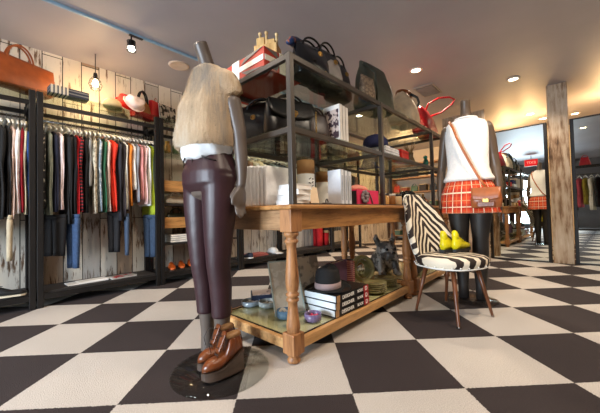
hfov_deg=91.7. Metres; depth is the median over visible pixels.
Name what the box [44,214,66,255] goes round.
trousers
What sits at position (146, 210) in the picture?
dress
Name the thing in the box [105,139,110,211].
blouse
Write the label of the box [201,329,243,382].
bootie
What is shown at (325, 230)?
dress
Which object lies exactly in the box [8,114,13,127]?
clothes hanger
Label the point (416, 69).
recessed light
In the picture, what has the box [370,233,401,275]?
dog figurine
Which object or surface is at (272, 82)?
box
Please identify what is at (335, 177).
book
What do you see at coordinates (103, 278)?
magazine
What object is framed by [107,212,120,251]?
trousers
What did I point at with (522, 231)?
wall mirror
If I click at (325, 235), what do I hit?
trousers
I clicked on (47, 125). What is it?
clothes hanger
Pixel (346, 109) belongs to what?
book
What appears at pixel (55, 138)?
jumper
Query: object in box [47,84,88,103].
striped box
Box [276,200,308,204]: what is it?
booklet
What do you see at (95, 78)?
pendant lamp
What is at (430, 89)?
ceiling vent
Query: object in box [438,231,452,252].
shoe
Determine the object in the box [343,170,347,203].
book
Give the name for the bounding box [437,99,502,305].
mannequin
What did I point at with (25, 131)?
shirt
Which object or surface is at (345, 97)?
handbag
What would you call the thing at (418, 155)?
wall
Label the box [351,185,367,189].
folded cloth
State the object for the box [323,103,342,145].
book
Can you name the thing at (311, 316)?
glass dish
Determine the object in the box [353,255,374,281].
plate
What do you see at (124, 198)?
jacket
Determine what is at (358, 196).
handbag
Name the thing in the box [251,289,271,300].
box
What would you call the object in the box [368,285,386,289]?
plate
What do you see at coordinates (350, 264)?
book
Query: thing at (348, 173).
book
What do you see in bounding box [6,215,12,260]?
trousers
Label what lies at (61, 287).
shelf
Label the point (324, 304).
book
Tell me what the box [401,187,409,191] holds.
storage box
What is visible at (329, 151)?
fedora
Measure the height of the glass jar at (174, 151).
0.148 m
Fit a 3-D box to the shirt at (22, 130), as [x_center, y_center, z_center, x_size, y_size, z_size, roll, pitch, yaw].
[-2.554,-0.335,2.679,0.035,0.779,0.351,0,-2,-44]
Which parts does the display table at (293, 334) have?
leg, rail, leg, leg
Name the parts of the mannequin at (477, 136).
plate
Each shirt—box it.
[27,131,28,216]
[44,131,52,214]
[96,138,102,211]
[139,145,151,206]
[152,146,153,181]
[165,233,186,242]
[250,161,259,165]
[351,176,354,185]
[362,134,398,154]
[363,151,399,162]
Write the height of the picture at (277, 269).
0.336 m
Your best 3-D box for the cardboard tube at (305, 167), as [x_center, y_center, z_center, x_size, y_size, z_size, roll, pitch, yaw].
[0.043,-0.159,2.015,0.127,0.317,0.124,-3,-2,43]
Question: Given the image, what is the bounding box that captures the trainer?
[244,253,253,258]
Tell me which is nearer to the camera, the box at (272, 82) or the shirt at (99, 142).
the box at (272, 82)
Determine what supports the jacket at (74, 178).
hanging from the clothes hanger
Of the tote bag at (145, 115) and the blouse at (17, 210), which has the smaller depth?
the blouse at (17, 210)
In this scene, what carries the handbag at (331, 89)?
on the shelving unit at (289, 57)
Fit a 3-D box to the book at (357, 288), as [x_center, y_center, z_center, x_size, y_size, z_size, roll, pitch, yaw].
[0.263,0.591,2.061,0.273,0.045,0.400,-3,-2,42]
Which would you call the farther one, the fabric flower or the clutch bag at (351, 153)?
the clutch bag at (351, 153)
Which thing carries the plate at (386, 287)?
on the plate at (385, 289)
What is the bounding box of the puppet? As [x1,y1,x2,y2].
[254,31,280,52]
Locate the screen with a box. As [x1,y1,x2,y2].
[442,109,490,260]
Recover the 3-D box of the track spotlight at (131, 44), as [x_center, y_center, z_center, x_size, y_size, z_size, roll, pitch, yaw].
[-1.582,-1.532,2.735,0.079,0.154,0.079,-3,-2,43]
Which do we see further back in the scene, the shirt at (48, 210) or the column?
the column
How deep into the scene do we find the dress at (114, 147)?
3.10 m
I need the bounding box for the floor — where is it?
[0,237,599,412]
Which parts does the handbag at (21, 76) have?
handle, handle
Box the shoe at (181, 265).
[177,260,184,268]
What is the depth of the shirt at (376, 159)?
2.68 m
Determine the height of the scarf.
0.102 m
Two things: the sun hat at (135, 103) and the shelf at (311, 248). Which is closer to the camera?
the sun hat at (135, 103)
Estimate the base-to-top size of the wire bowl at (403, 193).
0.168 m
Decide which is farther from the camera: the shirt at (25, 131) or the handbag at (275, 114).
the shirt at (25, 131)
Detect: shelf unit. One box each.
[148,118,240,284]
[392,159,437,237]
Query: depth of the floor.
1.62 m
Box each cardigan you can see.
[4,125,11,216]
[128,143,132,205]
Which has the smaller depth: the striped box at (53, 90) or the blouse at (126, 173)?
the striped box at (53, 90)
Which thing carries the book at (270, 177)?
on the display table at (293, 334)
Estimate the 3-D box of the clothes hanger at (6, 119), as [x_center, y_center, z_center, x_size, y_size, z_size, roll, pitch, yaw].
[-2.638,-0.780,2.618,0.317,0.127,0.022,-2,-2,38]
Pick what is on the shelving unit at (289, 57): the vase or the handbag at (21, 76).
the vase
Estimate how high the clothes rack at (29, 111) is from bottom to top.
1.964 m
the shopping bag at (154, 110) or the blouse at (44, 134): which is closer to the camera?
the blouse at (44, 134)
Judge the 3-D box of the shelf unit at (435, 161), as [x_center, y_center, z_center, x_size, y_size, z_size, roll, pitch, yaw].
[3.373,-0.152,7.888,1.840,2.100,0.340,-3,-2,43]
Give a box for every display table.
[230,204,413,363]
[348,206,450,294]
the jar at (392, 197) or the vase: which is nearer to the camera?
the jar at (392, 197)
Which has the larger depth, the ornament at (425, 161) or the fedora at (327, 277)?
the ornament at (425, 161)
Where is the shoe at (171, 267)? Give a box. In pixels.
[168,262,175,270]
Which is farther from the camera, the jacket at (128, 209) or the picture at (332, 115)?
the jacket at (128, 209)
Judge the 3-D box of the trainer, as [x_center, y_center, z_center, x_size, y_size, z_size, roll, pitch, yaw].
[-0.819,0.731,4.354,0.245,0.082,0.094,-2,-1,7]
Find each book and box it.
[304,290,368,310]
[305,280,367,303]
[305,297,368,317]
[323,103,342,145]
[327,259,346,280]
[328,105,345,145]
[328,169,343,203]
[330,107,348,146]
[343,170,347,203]
[347,172,351,203]
[347,260,354,281]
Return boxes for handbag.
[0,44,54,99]
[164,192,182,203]
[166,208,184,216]
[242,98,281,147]
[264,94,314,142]
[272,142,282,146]
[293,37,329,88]
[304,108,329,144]
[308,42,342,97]
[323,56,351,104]
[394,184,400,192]
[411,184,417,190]
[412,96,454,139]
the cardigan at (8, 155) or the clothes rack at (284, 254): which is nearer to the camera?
the cardigan at (8, 155)
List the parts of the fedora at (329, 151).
crown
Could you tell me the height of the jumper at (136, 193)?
0.679 m
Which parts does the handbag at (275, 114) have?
handle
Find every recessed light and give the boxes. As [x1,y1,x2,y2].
[409,67,422,72]
[506,76,519,81]
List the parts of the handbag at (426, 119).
handle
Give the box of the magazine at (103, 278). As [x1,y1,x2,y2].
[64,276,108,285]
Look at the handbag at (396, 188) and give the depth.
8.34 m
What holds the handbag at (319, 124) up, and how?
on the shelving unit at (289, 57)
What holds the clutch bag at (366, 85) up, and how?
on the shelving unit at (289, 57)
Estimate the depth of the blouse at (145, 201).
3.33 m
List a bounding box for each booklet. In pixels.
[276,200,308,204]
[277,189,310,195]
[277,195,309,200]
[278,183,311,189]
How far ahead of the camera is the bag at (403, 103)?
2.96 m
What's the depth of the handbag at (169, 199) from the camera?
3.61 m
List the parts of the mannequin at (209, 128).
plate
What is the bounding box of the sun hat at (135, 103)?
[123,94,144,111]
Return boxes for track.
[42,0,322,109]
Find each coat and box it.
[59,133,73,223]
[113,141,122,220]
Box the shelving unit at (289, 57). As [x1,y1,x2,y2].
[239,51,440,205]
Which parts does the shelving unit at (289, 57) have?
post, post, shelf frame, shelf frame, frame, post, post, post, post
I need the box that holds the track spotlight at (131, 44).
[127,36,135,52]
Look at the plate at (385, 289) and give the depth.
2.32 m
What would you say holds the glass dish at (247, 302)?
on the display table at (293, 334)
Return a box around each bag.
[130,91,152,121]
[149,98,158,121]
[296,142,315,156]
[347,149,360,165]
[353,60,394,118]
[359,74,375,102]
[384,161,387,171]
[388,89,419,130]
[448,121,502,207]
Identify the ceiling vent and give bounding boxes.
[413,83,441,96]
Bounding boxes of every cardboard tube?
[297,159,314,202]
[315,171,327,202]
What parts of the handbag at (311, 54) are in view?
handle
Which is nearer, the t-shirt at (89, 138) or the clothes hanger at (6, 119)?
the clothes hanger at (6, 119)
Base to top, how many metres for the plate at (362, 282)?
0.027 m
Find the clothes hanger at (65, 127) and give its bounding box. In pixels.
[61,123,70,134]
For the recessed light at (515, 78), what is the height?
0.012 m
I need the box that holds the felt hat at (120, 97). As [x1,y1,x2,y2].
[115,93,133,110]
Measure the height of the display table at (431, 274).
0.835 m
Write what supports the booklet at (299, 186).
on the booklet at (299, 191)
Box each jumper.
[0,124,6,218]
[51,132,58,211]
[78,135,83,211]
[132,144,139,202]
[138,144,143,199]
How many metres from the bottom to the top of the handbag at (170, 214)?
0.225 m
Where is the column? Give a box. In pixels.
[546,82,574,264]
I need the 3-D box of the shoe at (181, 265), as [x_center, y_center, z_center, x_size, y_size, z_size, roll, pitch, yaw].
[-1.494,0.731,3.671,0.089,0.082,0.245,-1,-2,-28]
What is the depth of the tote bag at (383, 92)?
2.56 m
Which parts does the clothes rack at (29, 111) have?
hanging rail, frame, frame, post, post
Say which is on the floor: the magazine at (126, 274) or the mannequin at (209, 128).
the mannequin at (209, 128)
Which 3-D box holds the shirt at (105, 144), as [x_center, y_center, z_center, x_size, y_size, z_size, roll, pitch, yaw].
[-2.133,-0.329,3.136,0.355,0.789,0.039,-3,-2,43]
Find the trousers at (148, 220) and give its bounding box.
[143,215,154,256]
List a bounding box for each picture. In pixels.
[267,260,305,316]
[324,109,338,137]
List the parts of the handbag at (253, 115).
handle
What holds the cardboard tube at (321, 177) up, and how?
on the display table at (293, 334)
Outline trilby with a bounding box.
[358,160,378,169]
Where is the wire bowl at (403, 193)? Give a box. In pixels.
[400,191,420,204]
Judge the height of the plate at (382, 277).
0.027 m
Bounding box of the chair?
[403,194,494,328]
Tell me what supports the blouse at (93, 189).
hanging from the clothes hanger
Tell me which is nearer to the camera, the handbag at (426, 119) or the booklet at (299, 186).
the booklet at (299, 186)
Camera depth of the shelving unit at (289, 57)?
2.19 m
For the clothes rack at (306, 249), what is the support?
on the floor
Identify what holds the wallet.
on the shelving unit at (289, 57)
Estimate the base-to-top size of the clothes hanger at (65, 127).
0.127 m
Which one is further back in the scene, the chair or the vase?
the vase
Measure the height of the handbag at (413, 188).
0.219 m
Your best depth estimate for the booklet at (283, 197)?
1.70 m
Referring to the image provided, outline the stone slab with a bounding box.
[297,255,318,298]
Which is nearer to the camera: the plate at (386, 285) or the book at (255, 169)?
the book at (255, 169)
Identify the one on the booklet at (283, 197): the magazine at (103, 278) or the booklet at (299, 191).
the booklet at (299, 191)
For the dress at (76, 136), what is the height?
1.119 m
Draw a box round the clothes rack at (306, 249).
[278,152,332,254]
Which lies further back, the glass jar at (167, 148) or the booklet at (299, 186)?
the glass jar at (167, 148)
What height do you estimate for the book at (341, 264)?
0.256 m
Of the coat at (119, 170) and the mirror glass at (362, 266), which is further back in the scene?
the coat at (119, 170)
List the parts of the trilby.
crown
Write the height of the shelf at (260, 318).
0.012 m
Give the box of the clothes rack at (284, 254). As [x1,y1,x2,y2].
[231,146,287,269]
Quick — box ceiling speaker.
[168,60,188,70]
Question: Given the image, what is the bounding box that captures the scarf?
[286,36,304,47]
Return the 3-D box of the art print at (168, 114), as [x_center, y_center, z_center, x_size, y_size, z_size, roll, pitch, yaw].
[-1.693,-1.166,3.735,0.048,0.249,0.250,-2,-2,26]
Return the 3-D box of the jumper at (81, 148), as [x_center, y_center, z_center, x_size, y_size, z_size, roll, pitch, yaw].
[-2.268,-0.335,2.993,0.042,0.779,0.354,0,-2,-45]
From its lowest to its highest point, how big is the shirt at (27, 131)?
0.819 m
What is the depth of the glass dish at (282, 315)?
1.82 m
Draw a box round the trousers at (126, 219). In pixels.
[124,213,128,255]
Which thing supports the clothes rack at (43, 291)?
on the floor
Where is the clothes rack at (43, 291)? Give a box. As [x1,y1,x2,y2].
[36,90,160,308]
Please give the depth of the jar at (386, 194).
2.50 m
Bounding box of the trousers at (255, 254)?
[244,252,268,256]
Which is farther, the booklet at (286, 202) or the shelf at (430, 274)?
the shelf at (430, 274)
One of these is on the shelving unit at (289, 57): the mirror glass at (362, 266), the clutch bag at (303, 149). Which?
the clutch bag at (303, 149)
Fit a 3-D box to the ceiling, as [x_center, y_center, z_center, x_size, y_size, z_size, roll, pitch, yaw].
[0.668,-1.746,2.626,7.400,0.100,12.200,-3,-2,43]
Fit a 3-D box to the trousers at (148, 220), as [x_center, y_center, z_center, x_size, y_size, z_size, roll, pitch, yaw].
[-1.740,0.340,3.396,0.184,0.485,0.066,-2,-1,14]
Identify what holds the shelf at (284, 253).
attached to the clothes rack at (284, 254)
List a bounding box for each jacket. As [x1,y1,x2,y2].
[70,134,76,213]
[119,141,126,216]
[125,142,129,210]
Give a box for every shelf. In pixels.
[0,288,28,299]
[44,270,155,292]
[231,250,286,259]
[231,279,401,332]
[283,245,329,251]
[329,240,359,245]
[374,262,434,279]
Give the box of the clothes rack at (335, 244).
[329,157,361,251]
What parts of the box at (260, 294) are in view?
picture lid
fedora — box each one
[304,264,351,292]
[320,145,347,156]
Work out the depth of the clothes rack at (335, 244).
6.55 m
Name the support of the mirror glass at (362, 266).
attached to the plate at (364, 268)
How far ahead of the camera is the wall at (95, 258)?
3.37 m
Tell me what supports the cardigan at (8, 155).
hanging from the clothes hanger at (6, 119)
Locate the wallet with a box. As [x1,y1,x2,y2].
[392,149,408,163]
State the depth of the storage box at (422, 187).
7.79 m
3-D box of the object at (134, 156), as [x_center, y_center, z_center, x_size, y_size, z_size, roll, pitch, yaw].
[-1.938,-0.454,3.356,0.044,0.539,0.344,0,-2,-42]
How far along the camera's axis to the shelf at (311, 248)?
5.46 m
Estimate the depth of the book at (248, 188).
1.83 m
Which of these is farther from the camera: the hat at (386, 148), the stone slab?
the hat at (386, 148)
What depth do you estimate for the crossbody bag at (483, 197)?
2.28 m
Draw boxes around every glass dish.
[241,298,259,306]
[259,298,273,308]
[277,307,287,319]
[304,310,321,322]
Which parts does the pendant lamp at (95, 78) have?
bulb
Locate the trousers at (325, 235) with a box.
[323,233,328,244]
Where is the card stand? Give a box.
[310,187,318,202]
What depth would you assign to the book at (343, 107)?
2.03 m
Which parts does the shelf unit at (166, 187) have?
post, frame, post, shelf, shelf, shelf, frame, shelf, shelf, post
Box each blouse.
[10,125,15,218]
[14,126,20,213]
[43,130,45,207]
[56,132,63,209]
[90,138,97,213]
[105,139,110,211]
[123,142,127,208]
[137,145,147,204]
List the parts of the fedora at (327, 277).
crown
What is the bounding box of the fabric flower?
[361,190,369,202]
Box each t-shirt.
[88,137,91,187]
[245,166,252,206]
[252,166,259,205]
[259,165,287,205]
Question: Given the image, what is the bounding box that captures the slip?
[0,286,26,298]
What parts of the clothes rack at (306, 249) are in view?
post, frame, frame, post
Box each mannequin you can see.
[169,41,267,398]
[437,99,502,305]
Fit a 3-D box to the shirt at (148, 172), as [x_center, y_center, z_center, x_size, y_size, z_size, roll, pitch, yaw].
[-1.839,-0.363,3.455,0.355,0.719,0.039,-3,-2,41]
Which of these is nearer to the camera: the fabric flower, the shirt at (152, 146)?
the fabric flower
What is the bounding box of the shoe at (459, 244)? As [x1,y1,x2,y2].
[452,231,470,251]
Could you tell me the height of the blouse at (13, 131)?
0.839 m
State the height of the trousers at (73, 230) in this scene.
0.525 m
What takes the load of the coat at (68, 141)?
hanging from the clothes hanger at (65, 127)
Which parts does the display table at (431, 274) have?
leg, leg, rail, leg, leg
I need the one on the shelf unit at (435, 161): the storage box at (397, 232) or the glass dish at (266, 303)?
the storage box at (397, 232)
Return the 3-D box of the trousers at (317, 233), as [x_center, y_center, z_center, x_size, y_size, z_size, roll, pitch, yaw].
[0.344,0.302,5.732,0.204,0.935,0.165,-3,-2,43]
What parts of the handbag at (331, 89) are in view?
handle, panel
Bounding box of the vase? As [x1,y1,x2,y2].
[403,140,415,165]
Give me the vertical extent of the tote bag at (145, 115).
0.340 m
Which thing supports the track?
attached to the ceiling
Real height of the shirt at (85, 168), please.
0.789 m
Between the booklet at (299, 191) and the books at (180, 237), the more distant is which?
the books at (180, 237)
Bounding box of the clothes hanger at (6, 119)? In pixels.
[3,113,10,127]
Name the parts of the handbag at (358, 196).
panel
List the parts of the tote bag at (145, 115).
panel, handle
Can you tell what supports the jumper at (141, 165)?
hanging from the clothes hanger
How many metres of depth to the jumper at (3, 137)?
2.47 m
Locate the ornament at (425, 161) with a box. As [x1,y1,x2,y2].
[423,155,427,164]
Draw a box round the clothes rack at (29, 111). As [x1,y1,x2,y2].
[0,82,35,309]
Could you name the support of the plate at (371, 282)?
on the plate at (362, 282)
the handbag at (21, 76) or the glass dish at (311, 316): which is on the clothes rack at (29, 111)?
the handbag at (21, 76)
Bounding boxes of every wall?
[0,38,389,289]
[392,125,574,243]
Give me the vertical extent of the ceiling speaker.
0.012 m
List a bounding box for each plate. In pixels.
[353,255,374,281]
[362,279,386,285]
[362,282,386,287]
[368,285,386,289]
[368,287,386,291]
[369,289,386,293]
[374,275,396,280]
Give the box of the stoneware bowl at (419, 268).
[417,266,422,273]
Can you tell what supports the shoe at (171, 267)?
on the shelf unit at (166, 187)
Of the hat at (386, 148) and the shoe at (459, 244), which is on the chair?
the shoe at (459, 244)
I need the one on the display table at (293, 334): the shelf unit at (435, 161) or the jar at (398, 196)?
the jar at (398, 196)
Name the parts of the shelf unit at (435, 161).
panel, shelf, shelf, shelf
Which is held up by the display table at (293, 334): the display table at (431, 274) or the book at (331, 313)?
the book at (331, 313)
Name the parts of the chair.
leg, backrest, leg, seat, leg, leg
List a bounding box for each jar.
[164,141,170,153]
[172,145,178,154]
[379,193,388,203]
[389,194,395,203]
[396,194,401,204]
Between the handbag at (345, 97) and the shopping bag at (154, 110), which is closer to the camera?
the handbag at (345, 97)
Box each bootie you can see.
[197,322,234,371]
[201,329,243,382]
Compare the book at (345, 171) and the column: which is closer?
the book at (345, 171)
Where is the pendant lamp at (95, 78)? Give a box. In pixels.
[88,54,101,90]
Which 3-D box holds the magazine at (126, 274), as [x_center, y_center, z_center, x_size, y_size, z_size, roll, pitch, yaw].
[-1.954,0.764,3.204,0.170,0.014,0.250,-2,-2,37]
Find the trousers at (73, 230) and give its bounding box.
[66,214,79,268]
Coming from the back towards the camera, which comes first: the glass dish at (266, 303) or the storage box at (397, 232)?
the storage box at (397, 232)
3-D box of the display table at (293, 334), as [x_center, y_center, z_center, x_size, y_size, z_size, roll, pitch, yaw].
[0.215,0.421,2.325,0.795,0.835,1.600,-3,-2,43]
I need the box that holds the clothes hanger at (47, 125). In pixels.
[45,121,51,133]
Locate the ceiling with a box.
[0,0,599,150]
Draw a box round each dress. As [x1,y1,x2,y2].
[75,135,80,213]
[108,140,117,211]
[142,146,154,215]
[315,171,328,232]
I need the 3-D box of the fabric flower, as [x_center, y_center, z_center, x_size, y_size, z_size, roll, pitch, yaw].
[0.489,-0.073,2.158,0.108,0.103,0.027,0,-2,-45]
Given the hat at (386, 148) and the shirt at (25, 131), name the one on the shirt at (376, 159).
the hat at (386, 148)
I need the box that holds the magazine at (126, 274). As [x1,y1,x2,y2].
[108,273,136,279]
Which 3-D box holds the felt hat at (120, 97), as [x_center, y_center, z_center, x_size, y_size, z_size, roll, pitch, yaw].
[-1.961,-1.179,3.319,0.180,0.189,0.252,-2,-2,32]
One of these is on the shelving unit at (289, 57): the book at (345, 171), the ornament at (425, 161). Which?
the ornament at (425, 161)
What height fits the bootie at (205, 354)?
0.208 m
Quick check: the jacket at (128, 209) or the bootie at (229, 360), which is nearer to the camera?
the bootie at (229, 360)
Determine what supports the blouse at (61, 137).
hanging from the clothes hanger
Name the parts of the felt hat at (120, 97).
crown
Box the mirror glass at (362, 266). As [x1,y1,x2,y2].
[356,260,369,277]
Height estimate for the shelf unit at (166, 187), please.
1.964 m
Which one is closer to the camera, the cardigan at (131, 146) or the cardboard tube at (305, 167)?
the cardboard tube at (305, 167)
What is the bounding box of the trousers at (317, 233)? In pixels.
[313,228,322,245]
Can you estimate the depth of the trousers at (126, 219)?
3.17 m
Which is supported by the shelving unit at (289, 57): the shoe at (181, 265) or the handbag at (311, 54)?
the handbag at (311, 54)
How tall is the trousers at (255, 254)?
0.043 m
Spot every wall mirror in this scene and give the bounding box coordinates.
[489,122,552,262]
[569,114,599,265]
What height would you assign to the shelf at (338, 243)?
0.016 m
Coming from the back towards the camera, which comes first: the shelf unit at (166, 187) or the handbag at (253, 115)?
the shelf unit at (166, 187)
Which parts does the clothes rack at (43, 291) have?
post, post, hanging rail, frame, frame, flat cap, crown, flat cap, post, post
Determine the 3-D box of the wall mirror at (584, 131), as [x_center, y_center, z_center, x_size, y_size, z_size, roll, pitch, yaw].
[4.541,-0.249,3.292,2.135,2.010,0.060,-3,-2,45]
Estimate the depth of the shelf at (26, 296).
2.52 m
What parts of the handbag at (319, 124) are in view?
chain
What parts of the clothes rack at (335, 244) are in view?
post, frame, frame, post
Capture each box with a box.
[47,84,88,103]
[227,46,299,104]
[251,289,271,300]
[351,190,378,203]
[395,229,402,234]
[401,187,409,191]
[419,184,427,190]
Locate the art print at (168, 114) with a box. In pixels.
[158,103,175,126]

